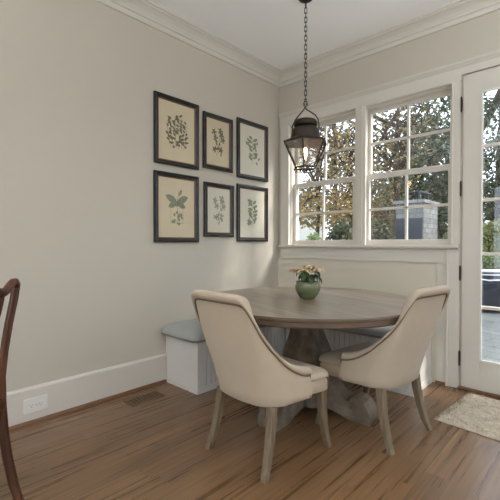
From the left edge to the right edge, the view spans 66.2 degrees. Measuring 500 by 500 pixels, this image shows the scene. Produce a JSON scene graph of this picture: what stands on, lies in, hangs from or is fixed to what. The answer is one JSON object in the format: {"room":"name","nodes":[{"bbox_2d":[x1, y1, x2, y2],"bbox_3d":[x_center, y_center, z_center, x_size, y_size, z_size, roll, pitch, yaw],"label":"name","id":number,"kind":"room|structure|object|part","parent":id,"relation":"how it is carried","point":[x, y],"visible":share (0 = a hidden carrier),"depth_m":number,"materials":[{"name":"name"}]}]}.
{"room":"dining room","nodes":[
{"label":"dining room","id":0,"kind":"room"},
{"bbox_2d":[0,0,278,391],"bbox_3d":[-1.980,-0.393,2.019,0.160,3.060,6.920,1,1,43],"label":"wall","id":1,"kind":"structure","parent":0,"point":[79,79],"depth_m":2.82,"materials":[{"name":"paint"}]},
{"bbox_2d":[6,353,165,426],"bbox_3d":[-2.443,1.028,1.417,0.018,0.238,5.055,1,1,43],"label":"baseboard","id":2,"kind":"structure","parent":1,"relation":"attached to","point":[73,391],"depth_m":2.76,"materials":[{"name":"paint"}]},
{"bbox_2d":[24,394,47,414],"bbox_3d":[-1.401,1.011,2.511,0.010,0.094,0.143,1,1,43],"label":"wall outlet","id":3,"kind":"object","parent":2,"relation":"attached to","point":[38,403],"visible":1,"depth_m":2.51,"materials":[{"name":"plastic"}]},
{"bbox_2d":[28,403,34,408],"bbox_3d":[-1.418,1.012,2.489,0.003,0.034,0.042,1,1,43],"label":"receptacle","id":4,"kind":"object","parent":3,"relation":"attached to","point":[30,405],"depth_m":2.49,"materials":[{"name":"plastic"}]},
{"bbox_2d":[37,400,43,405],"bbox_3d":[-1.380,1.011,2.530,0.003,0.034,0.042,1,1,43],"label":"receptacle","id":5,"kind":"object","parent":3,"relation":"attached to","point":[39,402],"depth_m":2.53,"materials":[{"name":"plastic"}]},
{"bbox_2d":[9,379,166,431],"bbox_3d":[-2.430,1.136,1.406,0.018,0.022,5.055,1,1,43],"label":"trim","id":6,"kind":"structure","parent":1,"relation":"attached to","point":[21,425],"depth_m":2.72,"materials":[{"name":"brown wood"}]},
{"bbox_2d":[153,90,198,169],"bbox_3d":[-0.625,-1.017,3.316,0.033,0.585,0.463,1,1,43],"label":"framed print","id":7,"kind":"object","parent":1,"relation":"attached to","point":[175,120],"visible":1,"depth_m":3.31,"materials":[{"name":"paper"}]},
{"bbox_2d":[153,170,198,241],"bbox_3d":[-0.628,-0.364,3.324,0.033,0.595,0.464,1,1,43],"label":"framed print","id":8,"kind":"object","parent":1,"relation":"attached to","point":[175,195],"visible":1,"depth_m":3.31,"materials":[{"name":"paper"}]},
{"bbox_2d":[95,0,280,86],"bbox_3d":[-1.877,-1.861,1.899,0.122,0.120,6.600,1,1,43],"label":"trim","id":9,"kind":"structure","parent":1,"relation":"attached to","point":[147,12],"depth_m":3.38,"materials":[{"name":"paint"}]},
{"bbox_2d":[202,111,232,172],"bbox_3d":[-0.300,-1.022,3.664,0.033,0.520,0.373,1,1,43],"label":"framed print","id":10,"kind":"object","parent":1,"relation":"attached to","point":[217,131],"visible":1,"depth_m":3.66,"materials":[{"name":"paper"}]},
{"bbox_2d":[203,181,233,236],"bbox_3d":[-0.293,-0.381,3.683,0.033,0.511,0.375,1,1,43],"label":"framed print","id":11,"kind":"object","parent":1,"relation":"attached to","point":[218,199],"visible":1,"depth_m":3.68,"materials":[{"name":"paper"}]},
{"bbox_2d":[236,117,267,181],"bbox_3d":[0.033,-1.037,4.021,0.033,0.598,0.464,1,1,43],"label":"framed print","id":12,"kind":"object","parent":1,"relation":"attached to","point":[251,137],"visible":1,"depth_m":4.01,"materials":[{"name":"paper"}]},
{"bbox_2d":[236,183,267,241],"bbox_3d":[0.033,-0.381,4.031,0.033,0.585,0.465,1,1,43],"label":"framed print","id":13,"kind":"object","parent":1,"relation":"attached to","point":[251,201],"visible":1,"depth_m":4.02,"materials":[{"name":"paper"}]},
{"bbox_2d":[0,381,499,499],"bbox_3d":[0.124,1.229,0.079,5.920,0.120,6.920,1,1,43],"label":"floor","id":14,"kind":"structure","parent":0,"point":[114,449],"depth_m":2.14,"materials":[{"name":"brown wood"}]},
{"bbox_2d":[0,278,23,499],"bbox_3d":[-1.267,0.636,1.494,0.545,1.020,0.441,0,1,-2],"label":"wooden chair","id":15,"kind":"object","parent":14,"relation":"on","point":[12,287],"visible":1,"depth_m":1.69,"materials":[{"name":"brown wood"}]},
{"bbox_3d":[-1.090,0.678,1.501,0.031,0.045,0.370,0,1,-2],"label":"shoe rail","id":16,"kind":"part","parent":15,"relation":"part of","materials":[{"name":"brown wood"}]},
{"bbox_3d":[-1.030,0.162,1.495,0.036,0.072,0.441,0,1,-2],"label":"crest rail","id":17,"kind":"part","parent":15,"relation":"part of","materials":[{"name":"brown wood"}]},
{"bbox_2d":[124,391,164,405],"bbox_3d":[-0.796,1.119,2.901,0.124,0.006,0.282,1,1,43],"label":"floor vent","id":18,"kind":"object","parent":14,"relation":"in","point":[143,398],"visible":1,"depth_m":2.89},
{"bbox_2d":[166,327,285,394],"bbox_3d":[-0.037,0.912,3.678,0.440,0.403,1.550,1,1,43],"label":"bench","id":19,"kind":"object","parent":14,"relation":"on","point":[190,367],"visible":0.42,"depth_m":3.10,"materials":[{"name":"paint"}]},
{"bbox_3d":[-0.406,0.921,2.998,0.042,0.400,0.041,1,1,43],"label":"corner post","id":20,"kind":"part","parent":19,"relation":"part of","materials":[{"name":"paint"}]},
{"bbox_2d":[161,319,266,342],"bbox_3d":[-0.044,0.659,3.641,0.479,0.100,1.598,1,1,43],"label":"bench cushion","id":21,"kind":"object","parent":19,"relation":"on","point":[191,331],"visible":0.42,"depth_m":3.08,"materials":[{"name":"grey fabric"}]},
{"bbox_2d":[191,290,331,483],"bbox_3d":[0.047,0.671,2.166,0.669,0.927,0.584,-1,1,-45],"label":"upholstered chair","id":22,"kind":"object","parent":14,"relation":"on","point":[249,370],"visible":0.98,"depth_m":1.96,"materials":[{"name":"fabric"}]},
{"bbox_3d":[-0.196,0.964,2.215,0.130,0.340,0.052,-1,1,-33],"label":"leg","id":23,"kind":"part","parent":22,"relation":"part of","materials":[{"name":"brown wood"}]},
{"bbox_3d":[-0.025,0.463,2.091,0.428,0.417,0.567,-1,1,-45],"label":"welt cord","id":24,"kind":"part","parent":22,"relation":"part of","materials":[{"name":"brown fabric"}]},
{"bbox_3d":[0.091,0.969,1.928,0.052,0.340,0.130,1,1,33],"label":"leg","id":25,"kind":"part","parent":22,"relation":"part of","materials":[{"name":"brown wood"}]},
{"bbox_2d":[281,356,327,381],"bbox_3d":[0.126,0.691,2.245,0.420,0.061,0.551,-1,1,-45],"label":"seat cushion","id":26,"kind":"object","parent":22,"relation":"on","point":[318,374],"depth_m":2.13,"materials":[{"name":"fabric"}]},
{"bbox_3d":[0.127,0.759,2.248,0.402,0.075,0.542,-1,1,-45],"label":"seat","id":27,"kind":"part","parent":22,"relation":"part of","materials":[{"name":"fabric"}]},
{"bbox_3d":[0.423,0.964,2.203,0.090,0.340,0.058,-1,1,-45],"label":"leg","id":28,"kind":"part","parent":22,"relation":"part of","materials":[{"name":"brown wood"}]},
{"bbox_2d":[221,287,406,431],"bbox_3d":[0.418,0.739,2.814,1.560,0.770,1.560,1,1,38],"label":"dining table","id":29,"kind":"object","parent":14,"relation":"on","point":[280,307],"visible":0.55,"depth_m":2.56,"materials":[{"name":"brown wood"}]},
{"bbox_2d":[288,265,323,298],"bbox_3d":[0.407,0.231,2.788,0.274,0.245,0.237,0,1,16],"label":"potted plant","id":30,"kind":"object","parent":29,"relation":"on","point":[307,287],"visible":1,"depth_m":2.74,"materials":[{"name":"green plant"}]},
{"bbox_3d":[0.420,0.291,2.798,0.185,0.126,0.185,1,1,43],"label":"pot","id":31,"kind":"part","parent":30,"relation":"part of","materials":[{"name":"green ceramic"}]},
{"bbox_2d":[286,328,432,396],"bbox_3d":[0.946,0.913,3.499,1.235,0.400,0.436,1,1,43],"label":"bench","id":32,"kind":"object","parent":14,"relation":"on","point":[336,339],"visible":0.27,"depth_m":3.22,"materials":[{"name":"paint"}]},
{"bbox_2d":[328,325,393,338],"bbox_3d":[0.941,0.661,3.470,1.188,0.100,0.463,1,1,43],"label":"bench cushion","id":33,"kind":"object","parent":32,"relation":"on","point":[378,332],"visible":0.02,"depth_m":3.13,"materials":[{"name":"grey fabric"}]},
{"bbox_3d":[1.243,0.922,2.955,0.041,0.400,0.042,1,1,43],"label":"corner post","id":34,"kind":"part","parent":32,"relation":"part of","materials":[{"name":"paint"}]},
{"bbox_2d":[315,285,450,455],"bbox_3d":[0.842,0.667,2.411,0.584,0.927,0.669,-1,1,-39],"label":"upholstered chair","id":35,"kind":"object","parent":14,"relation":"on","point":[394,361],"visible":0.98,"depth_m":2.20,"materials":[{"name":"fabric"}]},
{"bbox_3d":[0.471,0.960,2.488,0.058,0.340,0.090,-1,1,-39],"label":"leg","id":36,"kind":"part","parent":35,"relation":"part of","materials":[{"name":"brown wood"}]},
{"bbox_3d":[0.770,0.755,2.501,0.542,0.075,0.402,-1,1,-39],"label":"seat","id":37,"kind":"part","parent":35,"relation":"part of","materials":[{"name":"fabric"}]},
{"bbox_2d":[319,342,373,365],"bbox_3d":[0.772,0.687,2.498,0.551,0.061,0.420,-1,1,-39],"label":"seat cushion","id":38,"kind":"object","parent":35,"relation":"on","point":[332,358],"depth_m":2.42,"materials":[{"name":"fabric"}]},
{"bbox_3d":[0.849,0.955,2.793,0.058,0.340,0.090,-1,1,-39],"label":"leg","id":39,"kind":"part","parent":35,"relation":"part of","materials":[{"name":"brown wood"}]},
{"bbox_3d":[0.772,0.965,2.179,0.052,0.340,0.130,0,1,-27],"label":"leg","id":40,"kind":"part","parent":35,"relation":"part of","materials":[{"name":"brown wood"}]},
{"bbox_3d":[0.905,0.460,2.329,0.567,0.417,0.428,-1,1,-39],"label":"welt cord","id":41,"kind":"part","parent":35,"relation":"part of","materials":[{"name":"brown fabric"}]},
{"bbox_3d":[1.088,0.961,2.434,0.130,0.340,0.052,1,1,39],"label":"leg","id":42,"kind":"part","parent":35,"relation":"part of","materials":[{"name":"brown wood"}]},
{"bbox_2d":[434,392,499,440],"bbox_3d":[1.745,1.109,2.449,0.644,0.037,0.863,-1,1,-42],"label":"rug","id":43,"kind":"object","parent":14,"relation":"on","point":[475,413],"visible":1,"depth_m":2.55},
{"bbox_2d":[149,0,457,69],"bbox_3d":[0.124,-1.951,0.027,5.920,0.120,6.920,1,1,43],"label":"ceiling","id":44,"kind":"structure","parent":0,"point":[271,31],"depth_m":3.25,"materials":[{"name":"paint"}]},
{"bbox_2d":[283,0,326,172],"bbox_3d":[0.425,-1.271,2.932,0.359,1.333,0.317,1,1,43],"label":"pendant lantern","id":45,"kind":"object","parent":44,"relation":"hanging from","point":[305,136],"visible":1,"depth_m":2.92,"materials":[{"name":"metal"}]},
{"bbox_2d":[303,138,307,147],"bbox_3d":[0.425,-0.831,2.939,0.040,0.095,0.040,1,1,43],"label":"socket","id":46,"kind":"object","parent":45,"relation":"attached to","point":[305,139],"depth_m":2.92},
{"bbox_3d":[0.425,-1.478,2.929,0.019,0.742,0.019,-1,1,-36],"label":"chain","id":47,"kind":"part","parent":45,"relation":"part of","materials":[{"name":"metal"}]},
{"bbox_3d":[0.425,-0.981,2.937,0.216,0.237,0.010,0,1,0],"label":"bail handle","id":48,"kind":"part","parent":45,"relation":"part of","materials":[{"name":"metal"}]},
{"bbox_3d":[0.425,-0.741,2.941,0.034,0.086,0.034,1,1,43],"label":"bulb","id":49,"kind":"part","parent":45,"relation":"part of","materials":[{"name":"white glass"}]},
{"bbox_2d":[279,10,499,385],"bbox_3d":[2.490,-0.400,2.467,5.760,3.060,0.160,1,1,43],"label":"wall","id":50,"kind":"structure","parent":0,"point":[478,36],"depth_m":3.38,"materials":[{"name":"paint"}]},
{"bbox_2d":[281,126,289,244],"bbox_3d":[0.395,-0.724,4.292,0.116,1.333,0.033,1,1,43],"label":"trim","id":51,"kind":"structure","parent":50,"relation":"attached to","point":[285,131],"depth_m":4.28,"materials":[{"name":"paint"}]},
{"bbox_2d":[291,110,354,244],"bbox_3d":[0.810,-0.697,4.067,0.815,1.342,0.170,1,1,43],"label":"window","id":52,"kind":"structure","parent":50,"relation":"in","point":[295,177],"depth_m":4.07,"materials":[{"name":"paint"}]},
{"bbox_3d":[0.786,-0.395,4.046,0.789,0.674,0.035,1,1,43],"label":"sash","id":53,"kind":"part","parent":52,"relation":"part of","materials":[{"name":"paint"}]},
{"bbox_3d":[0.813,-1.028,4.065,0.789,0.669,0.035,1,1,43],"label":"sash","id":54,"kind":"part","parent":52,"relation":"part of","materials":[{"name":"paint"}]},
{"bbox_2d":[278,258,436,381],"bbox_3d":[0.951,0.602,3.807,1.705,1.012,0.008,1,1,43],"label":"wall panel","id":55,"kind":"object","parent":50,"relation":"attached to","point":[394,277],"depth_m":3.62,"materials":[{"name":"paint"}]},
{"bbox_2d":[355,106,366,244],"bbox_3d":[1.058,-0.706,3.671,0.107,1.312,0.030,1,1,43],"label":"trim","id":56,"kind":"structure","parent":50,"relation":"attached to","point":[360,112],"depth_m":3.65,"materials":[{"name":"paint"}]},
{"bbox_2d":[281,247,441,262],"bbox_3d":[0.977,0.039,3.763,1.700,0.116,0.024,1,1,43],"label":"trim","id":57,"kind":"structure","parent":50,"relation":"attached to","point":[370,254],"depth_m":3.62,"materials":[{"name":"paint"}]},
{"bbox_2d":[278,245,459,248],"bbox_3d":[1.024,-0.035,3.730,1.842,0.032,0.107,1,1,43],"label":"trim","id":58,"kind":"structure","parent":50,"relation":"attached to","point":[282,246],"depth_m":3.51,"materials":[{"name":"paint"}]},
{"bbox_2d":[279,0,499,87],"bbox_3d":[2.335,-1.869,2.395,5.600,0.120,0.122,1,1,43],"label":"trim","id":59,"kind":"structure","parent":50,"relation":"attached to","point":[460,11],"depth_m":3.38,"materials":[{"name":"paint"}]},
{"bbox_2d":[279,50,499,127],"bbox_3d":[1.421,-1.429,3.306,2.970,0.145,0.050,1,1,43],"label":"trim","id":60,"kind":"structure","parent":50,"relation":"attached to","point":[446,75],"depth_m":3.40,"materials":[{"name":"paint"}]},
{"bbox_2d":[366,85,451,244],"bbox_3d":[1.438,-0.688,3.480,0.795,1.342,0.170,1,1,43],"label":"window","id":61,"kind":"structure","parent":50,"relation":"in","point":[446,91],"depth_m":3.46,"materials":[{"name":"paint"}]},
{"bbox_3d":[1.414,-0.386,3.459,0.769,0.674,0.035,1,1,43],"label":"sash","id":62,"kind":"part","parent":61,"relation":"part of","materials":[{"name":"paint"}]},
{"bbox_3d":[1.442,-1.018,3.478,0.769,0.669,0.035,1,1,43],"label":"sash","id":63,"kind":"part","parent":61,"relation":"part of","materials":[{"name":"paint"}]},
{"bbox_2d":[435,380,444,385],"bbox_3d":[1.585,1.107,3.194,0.078,0.022,0.018,1,1,43],"label":"trim","id":64,"kind":"structure","parent":50,"relation":"attached to","point":[436,381],"depth_m":3.19,"materials":[{"name":"brown wood"}]},
{"bbox_2d":[436,249,445,381],"bbox_3d":[1.596,0.554,3.198,0.078,1.128,0.016,1,1,43],"label":"trim","id":65,"kind":"structure","parent":50,"relation":"attached to","point":[441,267],"depth_m":3.19,"materials":[{"name":"paint"}]},
{"bbox_2d":[445,249,459,387],"bbox_3d":[1.653,0.555,3.135,0.097,1.128,0.037,1,1,43],"label":"trim","id":66,"kind":"structure","parent":50,"relation":"attached to","point":[452,255],"depth_m":3.12,"materials":[{"name":"paint"}]},
{"bbox_2d":[450,81,460,244],"bbox_3d":[1.665,-0.697,3.103,0.064,1.312,0.030,1,1,43],"label":"trim","id":67,"kind":"structure","parent":50,"relation":"attached to","point":[456,86],"depth_m":3.10,"materials":[{"name":"paint"}]},
{"bbox_2d":[457,386,499,398],"bbox_3d":[2.063,1.115,2.847,0.908,0.018,0.185,1,1,43],"label":"trim","id":68,"kind":"structure","parent":50,"relation":"attached to","point":[458,387],"depth_m":2.99,"materials":[{"name":"brown wood"}]},
{"bbox_2d":[458,66,499,394],"bbox_3d":[2.010,-0.140,2.783,0.888,2.493,0.108,1,1,43],"label":"door","id":69,"kind":"structure","parent":50,"relation":"in","point":[476,373],"depth_m":3.02,"materials":[{"name":"paint"}]},
{"label":"outside","id":70,"kind":"structure","parent":0,"visible":0},
{"bbox_3d":[22.698,1.033,24.677,85.000,0.270,59.830,1,1,43],"label":"lawn","id":71,"kind":"structure","parent":70,"visible":0},
{"bbox_2d":[299,178,315,212],"bbox_3d":[3.104,-1.738,23.989,3.122,5.366,2.866,1,1,43],"label":"tree","id":72,"kind":"object","parent":71,"relation":"on","point":[306,188],"visible":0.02,"depth_m":23.50,"materials":[{"name":"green plant"}]},
{"bbox_2d":[299,214,321,239],"bbox_3d":[1.200,-0.180,15.006,3.400,2.470,0.400,0,1,0],"label":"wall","id":73,"kind":"structure","parent":71,"relation":"on","point":[306,231],"depth_m":14.85,"materials":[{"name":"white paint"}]},
{"bbox_2d":[299,121,354,233],"bbox_3d":[1.810,-1.522,10.218,2.231,5.359,2.718,0,1,-24],"label":"autumn tree","id":74,"kind":"object","parent":71,"relation":"on","point":[316,191],"visible":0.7,"depth_m":9.80,"materials":[{"name":"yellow plant"}]},
{"bbox_2d":[300,111,394,237],"bbox_3d":[3.438,-2.522,14.912,4.570,7.208,4.456,1,1,43],"label":"bare tree","id":75,"kind":"object","parent":71,"relation":"on","point":[334,125],"visible":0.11,"depth_m":14.63,"materials":[{"name":"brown plant"}]},
{"bbox_2d":[315,124,397,227],"bbox_3d":[2.982,-1.265,10.848,2.220,4.827,2.192,0,1,15],"label":"autumn tree","id":76,"kind":"object","parent":71,"relation":"on","point":[351,153],"visible":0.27,"depth_m":10.76,"materials":[{"name":"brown plant"}]},
{"bbox_2d":[371,218,395,239],"bbox_3d":[2.950,0.214,8.910,1.012,1.924,0.979,1,1,43],"label":"shrub","id":77,"kind":"object","parent":71,"relation":"on","point":[381,231],"visible":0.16,"depth_m":8.70,"materials":[{"name":"green plant"}]},
{"bbox_2d":[328,100,445,219],"bbox_3d":[3.923,-1.829,11.306,3.273,5.934,2.620,1,1,43],"label":"tree","id":78,"kind":"object","parent":71,"relation":"on","point":[395,121],"visible":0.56,"depth_m":10.75,"materials":[{"name":"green plant"}]},
{"bbox_2d":[371,114,449,221],"bbox_3d":[7.187,-2.401,16.999,4.253,6.901,3.632,1,1,43],"label":"magnolia tree","id":79,"kind":"object","parent":71,"relation":"on","point":[410,114],"visible":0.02,"depth_m":16.67,"materials":[{"name":"green plant"}]},
{"bbox_2d":[379,92,498,238],"bbox_3d":[6.217,-2.288,13.073,3.762,6.809,3.088,1,1,43],"label":"magnolia tree","id":80,"kind":"object","parent":71,"relation":"on","point":[437,185],"visible":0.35,"depth_m":12.46,"materials":[{"name":"green plant"}]},
{"bbox_2d":[439,219,447,238],"bbox_3d":[6.388,-0.074,14.020,2.713,2.335,1.883,1,1,43],"label":"shrub","id":81,"kind":"object","parent":71,"relation":"on","point":[444,228],"visible":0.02,"depth_m":13.40,"materials":[{"name":"green plant"}]},
{"bbox_2d":[441,89,499,226],"bbox_3d":[7.942,-2.188,12.463,3.441,6.632,3.073,1,1,43],"label":"magnolia tree","id":82,"kind":"object","parent":71,"relation":"on","point":[495,192],"visible":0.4,"depth_m":12.22,"materials":[{"name":"green plant"}]},
{"bbox_2d":[483,181,494,224],"bbox_3d":[14.564,-1.708,22.968,3.081,5.328,2.884,1,1,43],"label":"tree","id":83,"kind":"object","parent":71,"relation":"on","point":[484,216],"visible":0.05,"depth_m":22.89,"materials":[{"name":"green plant"}]},
{"bbox_2d":[482,219,499,265],"bbox_3d":[6.907,0.131,10.810,1.704,1.997,1.157,1,1,43],"label":"shrub","id":84,"kind":"object","parent":71,"relation":"on","point":[490,233],"visible":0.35,"depth_m":10.63,"materials":[{"name":"green plant"}]},
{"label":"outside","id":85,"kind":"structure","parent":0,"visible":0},
{"bbox_2d":[481,310,499,362],"bbox_3d":[3.992,1.261,6.710,9.200,0.200,8.030,1,1,43],"label":"patio","id":86,"kind":"structure","parent":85,"point":[490,326],"depth_m":5.25,"materials":[{"name":"concrete"}]},
{"bbox_2d":[306,232,321,239],"bbox_3d":[1.269,0.418,7.620,0.624,1.547,0.628,1,1,43],"label":"round shrub","id":87,"kind":"object","parent":86,"relation":"on","point":[315,236],"visible":0.07,"depth_m":7.52,"materials":[{"name":"green plant"}]},
{"bbox_2d":[325,218,352,239],"bbox_3d":[1.892,0.256,7.799,0.863,1.846,0.834,1,1,43],"label":"shrub","id":88,"kind":"object","parent":86,"relation":"on","point":[346,232],"visible":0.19,"depth_m":7.69,"materials":[{"name":"green plant"}]},
{"bbox_2d":[371,198,394,236],"bbox_3d":[3.953,-0.240,11.818,1.758,2.704,1.472,1,1,43],"label":"shrub","id":89,"kind":"object","parent":86,"relation":"on","point":[389,220],"visible":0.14,"depth_m":11.35,"materials":[{"name":"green plant"}]},
{"bbox_2d":[393,190,439,238],"bbox_3d":[4.156,-0.159,9.565,0.749,2.545,1.111,1,1,43],"label":"stone chimney","id":90,"kind":"object","parent":86,"relation":"on","point":[422,222],"visible":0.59,"depth_m":9.21,"materials":[{"name":"stone"}]},
{"bbox_2d":[482,269,499,312],"bbox_3d":[4.796,0.757,7.268,0.920,0.790,0.884,0,1,23],"label":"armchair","id":91,"kind":"object","parent":86,"relation":"on","point":[490,278],"visible":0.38,"depth_m":6.99,"materials":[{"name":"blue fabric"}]},
{"bbox_2d":[482,256,499,269],"bbox_3d":[5.594,0.634,9.025,1.535,1.061,0.835,1,1,43],"label":"shrub","id":92,"kind":"object","parent":86,"relation":"on","point":[493,262],"visible":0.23,"depth_m":8.82,"materials":[{"name":"green plant"}]}
]}

